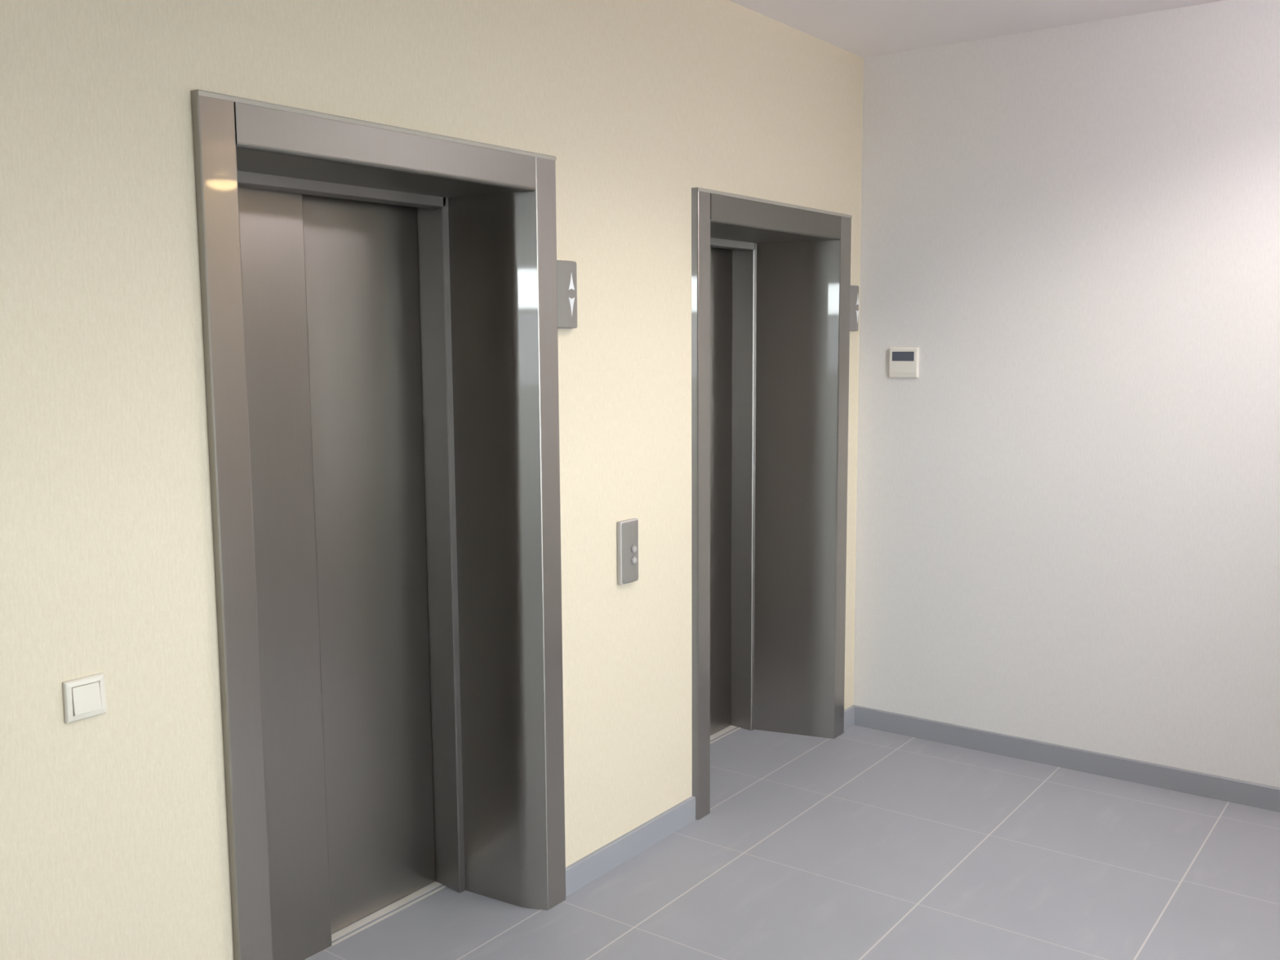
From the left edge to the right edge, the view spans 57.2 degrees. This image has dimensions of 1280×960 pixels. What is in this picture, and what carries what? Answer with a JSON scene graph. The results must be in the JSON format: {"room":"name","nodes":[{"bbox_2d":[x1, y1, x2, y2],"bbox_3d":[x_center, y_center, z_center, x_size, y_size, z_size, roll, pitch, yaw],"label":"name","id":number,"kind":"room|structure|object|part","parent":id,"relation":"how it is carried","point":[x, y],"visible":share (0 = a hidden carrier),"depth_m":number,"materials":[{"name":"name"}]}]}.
{"room":"elevator lobby","nodes":[
{"label":"elevator lobby","id":0,"kind":"room"},
{"bbox_2d":[0,0,863,959],"bbox_3d":[-1.982,0.096,1.532,0.600,2.806,9.400,5,8,36],"label":"wall","id":1,"kind":"structure","parent":0,"point":[114,846],"depth_m":2.50,"materials":[{"name":"beige paint"}]},
{"bbox_2d":[62,672,106,724],"bbox_3d":[-1.079,0.425,2.285,0.014,0.082,0.082,5,8,36],"label":"light switch","id":2,"kind":"object","parent":1,"relation":"attached to","point":[84,697],"visible":1,"depth_m":2.28,"materials":[{"name":"white plastic"}]},
{"bbox_2d":[191,88,565,959],"bbox_3d":[-0.734,0.230,3.081,0.437,2.198,1.120,5,8,36],"label":"elevator","id":3,"kind":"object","parent":1,"relation":"in","point":[379,301],"depth_m":3.29,"materials":[{"name":"metal"}]},
{"bbox_3d":[-0.994,0.284,2.991,0.035,2.074,0.398,5,8,36],"label":"door panel","id":4,"kind":"part","parent":3,"relation":"part of","materials":[{"name":"metal"}]},
{"bbox_3d":[-0.794,0.240,3.346,0.030,2.074,0.476,5,8,36],"label":"door panel","id":5,"kind":"part","parent":3,"relation":"part of","materials":[{"name":"metal"}]},
{"bbox_3d":[-0.865,1.300,3.311,0.070,0.021,0.822,5,8,36],"label":"sill","id":6,"kind":"part","parent":3,"relation":"part of","materials":[{"name":"silver metal"}]},
{"bbox_3d":[-0.573,-0.842,2.831,0.023,0.012,1.118,5,8,36],"label":"edge trim","id":7,"kind":"part","parent":3,"relation":"part of","materials":[{"name":"grey metal"}]},
{"bbox_3d":[-0.594,0.170,3.504,0.137,2.177,0.052,5,8,36],"label":"landing frame","id":8,"kind":"part","parent":3,"relation":"part of","materials":[{"name":"metal"}]},
{"bbox_2d":[556,260,577,328],"bbox_3d":[-0.210,-0.530,3.356,0.032,0.194,0.088,5,8,36],"label":"indicator","id":9,"kind":"object","parent":1,"relation":"attached to","point":[566,276],"visible":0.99,"depth_m":3.34,"materials":[{"name":"grey metal"}]},
{"bbox_2d":[617,518,638,585],"bbox_3d":[-0.032,0.225,3.682,0.035,0.200,0.093,5,8,36],"label":"panel","id":10,"kind":"object","parent":1,"relation":"attached to","point":[627,530],"visible":1,"depth_m":3.66,"materials":[{"name":"grey metal"}]},
{"bbox_2d":[565,795,695,897],"bbox_3d":[-0.022,1.182,3.820,0.012,0.085,0.718,5,8,36],"label":"baseboard","id":11,"kind":"structure","parent":1,"relation":"attached to","point":[585,870],"depth_m":3.79,"materials":[{"name":"grey"}]},
{"bbox_2d":[691,186,852,820],"bbox_3d":[0.339,0.054,4.567,0.477,2.185,1.140,5,8,36],"label":"elevator","id":12,"kind":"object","parent":1,"relation":"in","point":[771,280],"depth_m":4.86,"materials":[{"name":"metal"}]},
{"bbox_3d":[0.229,0.069,4.797,0.030,2.059,0.506,5,8,36],"label":"door panel","id":13,"kind":"part","parent":12,"relation":"part of","materials":[{"name":"metal"}]},
{"bbox_3d":[0.189,1.117,4.799,0.070,0.021,0.752,5,8,36],"label":"sill","id":14,"kind":"part","parent":12,"relation":"part of","materials":[{"name":"silver metal"}]},
{"bbox_3d":[0.435,-0.004,4.969,0.130,2.164,0.052,5,8,36],"label":"landing frame","id":15,"kind":"part","parent":12,"relation":"part of","materials":[{"name":"metal"}]},
{"bbox_3d":[0.516,-1.011,4.306,0.023,0.012,1.125,5,8,36],"label":"edge trim","id":16,"kind":"part","parent":12,"relation":"part of","materials":[{"name":"grey metal"}]},
{"bbox_2d":[844,705,854,730],"bbox_3d":[0.892,1.029,5.057,0.012,0.085,0.119,5,8,36],"label":"baseboard","id":17,"kind":"structure","parent":1,"relation":"attached to","point":[849,713],"depth_m":5.06,"materials":[{"name":"grey"}]},
{"bbox_2d":[849,284,859,331],"bbox_3d":[0.880,-0.706,4.831,0.032,0.189,0.076,5,8,36],"label":"indicator","id":18,"kind":"object","parent":1,"relation":"attached to","point":[854,300],"visible":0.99,"depth_m":4.81,"materials":[{"name":"grey metal"}]},
{"bbox_2d":[306,724,1279,959],"bbox_3d":[-0.200,1.706,0.413,5.000,0.150,9.400,5,8,36],"label":"floor","id":19,"kind":"structure","parent":0,"point":[861,843],"depth_m":3.67,"materials":[{"name":"grey tile"}]},
{"bbox_2d":[729,0,1225,57],"bbox_3d":[-0.218,-1.229,0.064,5.000,0.150,9.400,5,8,36],"label":"ceiling","id":20,"kind":"structure","parent":0,"point":[864,28],"depth_m":4.18,"materials":[{"name":"white paint"}]},
{"bbox_2d":[853,0,1279,787],"bbox_3d":[2.754,-0.196,3.743,4.400,2.806,0.200,5,8,36],"label":"wall","id":21,"kind":"structure","parent":0,"point":[1068,521],"depth_m":4.41,"materials":[{"name":"white paint"}]},
{"bbox_2d":[888,346,919,377],"bbox_3d":[1.081,-0.482,4.809,0.124,0.124,0.018,5,8,36],"label":"thermostat","id":22,"kind":"object","parent":21,"relation":"attached to","point":[904,361],"visible":1,"depth_m":4.80,"materials":[{"name":"white plastic"}]},
{"bbox_2d":[853,704,1279,812],"bbox_3d":[2.107,1.117,4.251,2.930,0.085,0.012,5,8,36],"label":"baseboard","id":23,"kind":"structure","parent":21,"relation":"attached to","point":[1191,782],"depth_m":4.54,"materials":[{"name":"grey"}]}
]}

